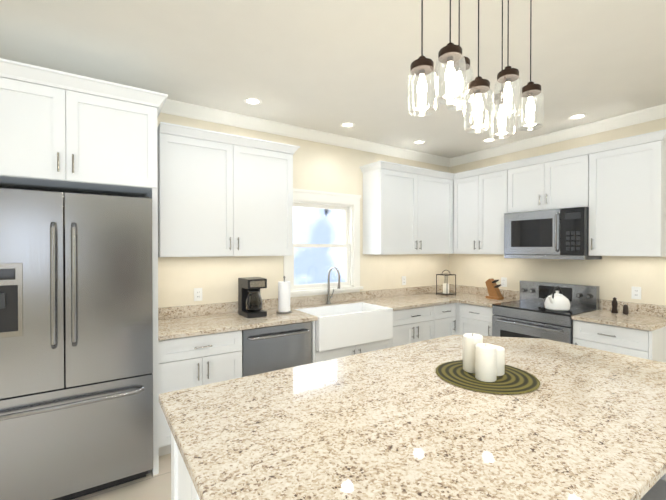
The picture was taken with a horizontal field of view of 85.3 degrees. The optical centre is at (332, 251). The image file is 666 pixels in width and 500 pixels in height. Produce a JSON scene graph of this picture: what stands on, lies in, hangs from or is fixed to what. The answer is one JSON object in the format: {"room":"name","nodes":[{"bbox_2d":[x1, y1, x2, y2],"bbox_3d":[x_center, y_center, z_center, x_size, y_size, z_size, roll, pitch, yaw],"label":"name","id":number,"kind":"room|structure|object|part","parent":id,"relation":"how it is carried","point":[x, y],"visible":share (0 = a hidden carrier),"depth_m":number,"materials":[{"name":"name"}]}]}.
{"room":"kitchen","nodes":[
{"label":"kitchen","id":0,"kind":"room"},
{"bbox_2d":[72,453,170,499],"bbox_3d":[1.006,1.571,0.790,6.240,0.100,6.900,0,1,-33],"label":"floor","id":1,"kind":"structure","parent":0,"point":[149,486],"depth_m":2.29,"materials":[{"name":"tile"}]},
{"bbox_2d":[0,188,152,499],"bbox_3d":[-1.746,0.576,2.384,0.915,1.862,0.873,0,1,-33],"label":"fridge","id":2,"kind":"object","parent":1,"relation":"on","point":[76,347],"visible":1,"depth_m":2.10,"materials":[{"name":"silver metal"}]},
{"bbox_2d":[0,58,167,475],"bbox_3d":[-1.777,0.232,2.442,1.100,2.550,0.813,0,1,-33],"label":"cabinet","id":3,"kind":"object","parent":1,"relation":"on","point":[63,132],"visible":0.96,"depth_m":2.20,"materials":[{"name":"white wood"}]},
{"bbox_2d":[171,432,199,499],"bbox_3d":[0.363,1.073,1.728,1.977,0.879,0.802,0,1,-33],"label":"kitchen island","id":4,"kind":"object","parent":1,"relation":"on","point":[182,486],"visible":0.02,"depth_m":1.41,"materials":[{"name":"white wood"}]},
{"bbox_2d":[159,335,665,499],"bbox_3d":[0.607,0.616,1.609,2.335,0.035,1.340,0,1,-33],"label":"island countertop","id":5,"kind":"structure","parent":4,"relation":"on","point":[404,422],"depth_m":1.22,"materials":[{"name":"stone"}]},
{"bbox_2d":[436,360,539,393],"bbox_3d":[0.733,0.594,1.740,0.460,0.006,0.460,0,1,-33],"label":"placemat","id":6,"kind":"object","parent":5,"relation":"on","point":[513,380],"visible":0.75,"depth_m":1.66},
{"bbox_2d":[463,333,482,372],"bbox_3d":[0.693,0.497,1.791,0.092,0.183,0.092,0,1,-33],"label":"candle","id":7,"kind":"object","parent":6,"relation":"on","point":[471,341],"visible":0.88,"depth_m":1.76,"materials":[{"name":"wax"}]},
{"bbox_2d":[475,343,496,381],"bbox_3d":[0.709,0.508,1.676,0.092,0.163,0.092,0,1,-33],"label":"candle","id":8,"kind":"object","parent":6,"relation":"on","point":[485,362],"visible":1,"depth_m":1.64,"materials":[{"name":"wax"}]},
{"bbox_2d":[495,345,504,375],"bbox_3d":[0.782,0.523,1.754,0.092,0.133,0.092,0,1,-33],"label":"candle","id":9,"kind":"object","parent":6,"relation":"on","point":[500,361],"visible":0.35,"depth_m":1.71,"materials":[{"name":"wax"}]},
{"bbox_2d":[158,330,241,455],"bbox_3d":[-1.154,1.063,2.986,0.622,0.880,0.604,0,1,-33],"label":"base cabinet","id":10,"kind":"object","parent":1,"relation":"on","point":[189,362],"depth_m":2.70,"materials":[{"name":"white wood"}]},
{"bbox_2d":[242,321,311,376],"bbox_3d":[-0.593,1.062,3.297,0.650,0.875,0.606,0,1,-33],"label":"dishwasher","id":11,"kind":"object","parent":1,"relation":"on","point":[271,348],"visible":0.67,"depth_m":3.07,"materials":[{"name":"silver metal"}]},
{"bbox_2d":[312,303,493,362],"bbox_3d":[0.879,1.054,4.041,2.620,0.880,1.084,0,1,-33],"label":"base cabinet","id":12,"kind":"object","parent":1,"relation":"on","point":[412,325],"depth_m":4.05,"materials":[{"name":"white wood"}]},
{"bbox_2d":[158,291,475,340],"bbox_3d":[0.224,0.597,3.869,3.898,0.035,0.643,0,1,-33],"label":"countertop","id":13,"kind":"structure","parent":12,"relation":"on","point":[174,328],"depth_m":3.17,"materials":[{"name":"stone"}]},
{"bbox_2d":[238,277,266,317],"bbox_3d":[-0.739,0.412,3.311,0.183,0.342,0.253,0,1,-33],"label":"coffee maker","id":14,"kind":"object","parent":13,"relation":"on","point":[250,303],"visible":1,"depth_m":3.23,"materials":[{"name":"black plastic"}]},
{"bbox_2d":[276,276,291,313],"bbox_3d":[-0.465,0.407,3.452,0.150,0.350,0.150,0,1,-33],"label":"paper towel","id":15,"kind":"object","parent":13,"relation":"on","point":[284,297],"visible":1,"depth_m":3.40,"materials":[{"name":"white paper"}]},
{"bbox_2d":[326,267,339,303],"bbox_3d":[0.018,0.370,3.919,0.088,0.417,0.250,0,1,-33],"label":"faucet","id":16,"kind":"object","parent":13,"relation":"on","point":[338,287],"visible":0.96,"depth_m":3.98,"materials":[{"name":"silver metal"}]},
{"bbox_2d":[294,302,392,351],"bbox_3d":[0.107,0.742,3.704,0.893,0.313,0.515,0,1,-33],"label":"farmhouse sink","id":17,"kind":"object","parent":13,"relation":"in","point":[343,325],"visible":0.83,"depth_m":3.52,"materials":[{"name":"ceramic"}]},
{"bbox_2d":[436,270,455,294],"bbox_3d":[1.483,0.405,4.739,0.180,0.334,0.180,0,1,-33],"label":"lantern","id":18,"kind":"object","parent":13,"relation":"on","point":[445,289],"visible":1,"depth_m":4.71,"materials":[{"name":"metal"}]},
{"bbox_2d":[458,295,517,307],"bbox_3d":[1.883,0.594,4.315,0.637,0.035,0.441,0,1,-33],"label":"countertop","id":19,"kind":"structure","parent":12,"relation":"on","point":[480,300],"depth_m":4.26,"materials":[{"name":"stone"}]},
{"bbox_2d":[485,278,503,299],"bbox_3d":[1.967,0.452,4.406,0.100,0.244,0.189,0,1,-33],"label":"knife block","id":20,"kind":"object","parent":19,"relation":"on","point":[492,286],"visible":1,"depth_m":4.38,"materials":[{"name":"brown wood"}]},
{"bbox_2d":[492,280,598,343],"bbox_3d":[2.184,0.920,3.780,0.682,1.150,0.780,0,1,-33],"label":"range","id":21,"kind":"object","parent":1,"relation":"on","point":[528,314],"visible":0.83,"depth_m":3.70,"materials":[{"name":"silver metal"}]},
{"bbox_2d":[544,286,570,310],"bbox_3d":[2.182,0.454,3.535,0.272,0.237,0.220,0,1,-33],"label":"kettle","id":22,"kind":"object","parent":21,"relation":"on","point":[556,301],"visible":1,"depth_m":3.48,"materials":[{"name":"ceramic"}]},
{"bbox_2d":[573,320,665,362],"bbox_3d":[2.609,1.061,3.251,0.604,0.880,0.566,0,1,-33],"label":"base cabinet","id":23,"kind":"object","parent":1,"relation":"on","point":[651,345],"depth_m":3.02,"materials":[{"name":"white wood"}]},
{"bbox_2d":[571,309,665,330],"bbox_3d":[2.598,0.603,3.237,0.633,0.035,0.571,0,1,-33],"label":"countertop","id":24,"kind":"structure","parent":23,"relation":"on","point":[631,320],"depth_m":3.13,"materials":[{"name":"stone"}]},
{"bbox_2d":[611,297,617,312],"bbox_3d":[2.673,0.507,3.429,0.052,0.150,0.052,0,1,-33],"label":"pepper mill","id":25,"kind":"object","parent":24,"relation":"on","point":[614,303],"visible":1,"depth_m":3.41,"materials":[{"name":"black"}]},
{"bbox_2d":[623,304,628,313],"bbox_3d":[2.733,0.538,3.373,0.044,0.090,0.044,0,1,-33],"label":"salt shaker","id":26,"kind":"object","parent":24,"relation":"on","point":[625,309],"visible":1,"depth_m":3.36,"materials":[{"name":"brown"}]},
{"bbox_2d":[640,479,665,499],"bbox_3d":[1.124,1.092,1.224,0.445,0.854,0.445,0,1,-33],"label":"bar stool","id":27,"kind":"object","parent":1,"relation":"on","point":[657,491],"depth_m":1.28,"materials":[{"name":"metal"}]},
{"bbox_2d":[157,112,448,307],"bbox_3d":[-0.863,0.097,3.606,6.000,2.800,0.120,0,1,-33],"label":"wall","id":28,"kind":"structure","parent":0,"point":[318,166],"depth_m":3.87,"materials":[{"name":"paint"}]},
{"bbox_2d":[194,288,201,300],"bbox_3d":[-1.228,0.390,3.290,0.072,0.116,0.008,0,1,-33],"label":"electrical outlet","id":29,"kind":"object","parent":28,"relation":"attached to","point":[197,294],"visible":1,"depth_m":3.29,"materials":[{"name":"white plastic"}]},
{"bbox_2d":[157,122,299,256],"bbox_3d":[-0.920,-0.480,3.263,1.210,1.040,0.378,0,1,-33],"label":"upper cabinet","id":30,"kind":"object","parent":28,"relation":"attached to","point":[222,194],"visible":1,"depth_m":3.08,"materials":[{"name":"white wood"}]},
{"bbox_2d":[158,284,449,319],"bbox_3d":[0.052,0.527,4.128,3.898,0.100,0.020,0,1,-33],"label":"backsplash","id":31,"kind":"structure","parent":28,"relation":"attached to","point":[232,307],"depth_m":3.85,"materials":[{"name":"stone"}]},
{"bbox_2d":[283,188,362,296],"bbox_3d":[-0.120,-0.072,4.059,1.030,1.190,0.180,0,1,-33],"label":"window","id":32,"kind":"structure","parent":28,"relation":"in","point":[351,202],"depth_m":4.12,"materials":[{"name":"white wood"}]},
{"bbox_3d":[-0.144,-0.067,4.095,0.780,0.930,0.065,0,1,-33],"label":"window sash","id":33,"kind":"part","parent":32,"relation":"part of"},
{"bbox_2d":[363,161,418,254],"bbox_3d":[0.690,-0.489,4.356,0.577,1.040,0.329,0,1,-33],"label":"upper cabinet","id":34,"kind":"object","parent":28,"relation":"attached to","point":[390,190],"depth_m":4.21,"materials":[{"name":"white wood"}]},
{"bbox_2d":[402,276,405,284],"bbox_3d":[0.925,0.378,4.712,0.072,0.116,0.008,0,1,-33],"label":"electrical outlet","id":35,"kind":"object","parent":28,"relation":"attached to","point":[403,280],"visible":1,"depth_m":4.71,"materials":[{"name":"white plastic"}]},
{"bbox_2d":[419,169,454,253],"bbox_3d":[1.208,-0.492,4.698,0.664,1.040,0.329,0,1,-33],"label":"upper cabinet","id":36,"kind":"object","parent":28,"relation":"attached to","point":[436,188],"depth_m":4.58,"materials":[{"name":"white wood"}]},
{"bbox_2d":[0,0,665,157],"bbox_3d":[1.006,-1.329,0.766,6.240,0.100,6.900,0,1,-33],"label":"ceiling","id":37,"kind":"structure","parent":0,"point":[329,66],"depth_m":2.37,"materials":[{"name":"paint"}]},
{"bbox_2d":[244,98,261,104],"bbox_3d":[-0.693,-1.296,3.120,0.156,0.005,0.156,0,1,-33],"label":"recessed light","id":38,"kind":"object","parent":37,"relation":"in","point":[252,101],"visible":1,"depth_m":3.12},
{"bbox_2d":[340,122,354,127],"bbox_3d":[0.150,-1.300,3.712,0.156,0.005,0.156,0,1,-33],"label":"recessed light","id":39,"kind":"object","parent":37,"relation":"in","point":[347,124],"visible":1,"depth_m":3.71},
{"bbox_2d":[413,140,425,143],"bbox_3d":[1.032,-1.306,4.319,0.156,0.005,0.156,0,1,-33],"label":"recessed light","id":40,"kind":"object","parent":37,"relation":"in","point":[419,142],"visible":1,"depth_m":4.32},
{"bbox_2d":[407,0,543,138],"bbox_3d":[0.628,-0.890,1.527,0.757,0.788,0.181,0,1,-33],"label":"pendant chandelier","id":41,"kind":"object","parent":37,"relation":"hanging from","point":[453,58],"visible":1,"depth_m":1.46,"materials":[{"name":"clear glass"}]},
{"bbox_2d":[482,138,495,141],"bbox_3d":[1.830,-1.305,4.235,0.156,0.005,0.156,0,1,-33],"label":"recessed light","id":42,"kind":"object","parent":37,"relation":"in","point":[488,140],"visible":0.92,"depth_m":4.24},
{"bbox_2d":[568,114,586,119],"bbox_3d":[2.354,-1.298,3.479,0.156,0.005,0.156,0,1,-33],"label":"recessed light","id":43,"kind":"object","parent":37,"relation":"in","point":[576,116],"visible":0.98,"depth_m":3.48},
{"bbox_2d":[449,117,665,309],"bbox_3d":[3.559,0.107,2.465,0.120,2.800,6.900,0,1,-33],"label":"wall","id":44,"kind":"structure","parent":0,"point":[614,276],"depth_m":3.83,"materials":[{"name":"paint"}]},
{"bbox_2d":[161,99,665,166],"bbox_3d":[1.006,-1.229,0.767,5.998,0.099,6.658,0,1,-33],"label":"crown molding","id":45,"kind":"structure","parent":44,"relation":"attached to","point":[184,109],"depth_m":3.78,"materials":[{"name":"white wood"}]},
{"bbox_2d":[455,162,506,253],"bbox_3d":[1.923,-0.491,4.525,0.329,1.040,0.738,0,1,-33],"label":"upper cabinet","id":46,"kind":"object","parent":44,"relation":"attached to","point":[480,194],"depth_m":4.40,"materials":[{"name":"white wood"}]},
{"bbox_2d":[449,284,519,299],"bbox_3d":[1.975,0.521,4.735,0.020,0.100,1.041,0,1,-33],"label":"backsplash","id":47,"kind":"structure","parent":44,"relation":"attached to","point":[511,294],"depth_m":4.78,"materials":[{"name":"stone"}]},
{"bbox_2d":[501,277,506,286],"bbox_3d":[2.132,0.379,4.509,0.008,0.116,0.072,0,1,-33],"label":"electrical outlet","id":48,"kind":"object","parent":44,"relation":"attached to","point":[503,281],"visible":1,"depth_m":4.51,"materials":[{"name":"white plastic"}]},
{"bbox_2d":[503,146,586,253],"bbox_3d":[2.351,-0.485,3.878,0.329,1.040,0.813,0,1,-33],"label":"upper cabinet","id":49,"kind":"object","parent":44,"relation":"attached to","point":[550,181],"depth_m":3.74,"materials":[{"name":"white wood"}]},
{"bbox_2d":[504,207,601,259],"bbox_3d":[2.299,-0.177,3.847,0.448,0.506,0.804,0,1,-33],"label":"microwave","id":50,"kind":"object","parent":49,"relation":"attached to","point":[555,234],"visible":1,"depth_m":3.68,"materials":[{"name":"silver metal"}]},
{"bbox_2d":[587,129,665,256],"bbox_3d":[2.721,-0.481,3.318,0.329,1.040,0.530,0,1,-33],"label":"upper cabinet","id":51,"kind":"object","parent":44,"relation":"attached to","point":[617,187],"depth_m":3.20,"materials":[{"name":"white wood"}]},
{"bbox_2d":[600,299,665,316],"bbox_3d":[2.854,0.533,3.405,0.020,0.100,0.571,0,1,-33],"label":"backsplash","id":52,"kind":"structure","parent":44,"relation":"attached to","point":[637,308],"depth_m":3.38,"materials":[{"name":"stone"}]},
{"bbox_2d":[631,286,640,298],"bbox_3d":[2.860,0.389,3.408,0.008,0.116,0.072,0,1,-33],"label":"electrical outlet","id":53,"kind":"object","parent":44,"relation":"attached to","point":[635,292],"visible":1,"depth_m":3.41,"materials":[{"name":"white plastic"}]},
{"label":"outside","id":54,"kind":"structure","parent":0,"visible":0},
{"bbox_2d":[293,207,345,284],"bbox_3d":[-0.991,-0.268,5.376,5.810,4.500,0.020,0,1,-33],"label":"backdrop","id":55,"kind":"structure","parent":54,"point":[337,254],"depth_m":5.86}
]}

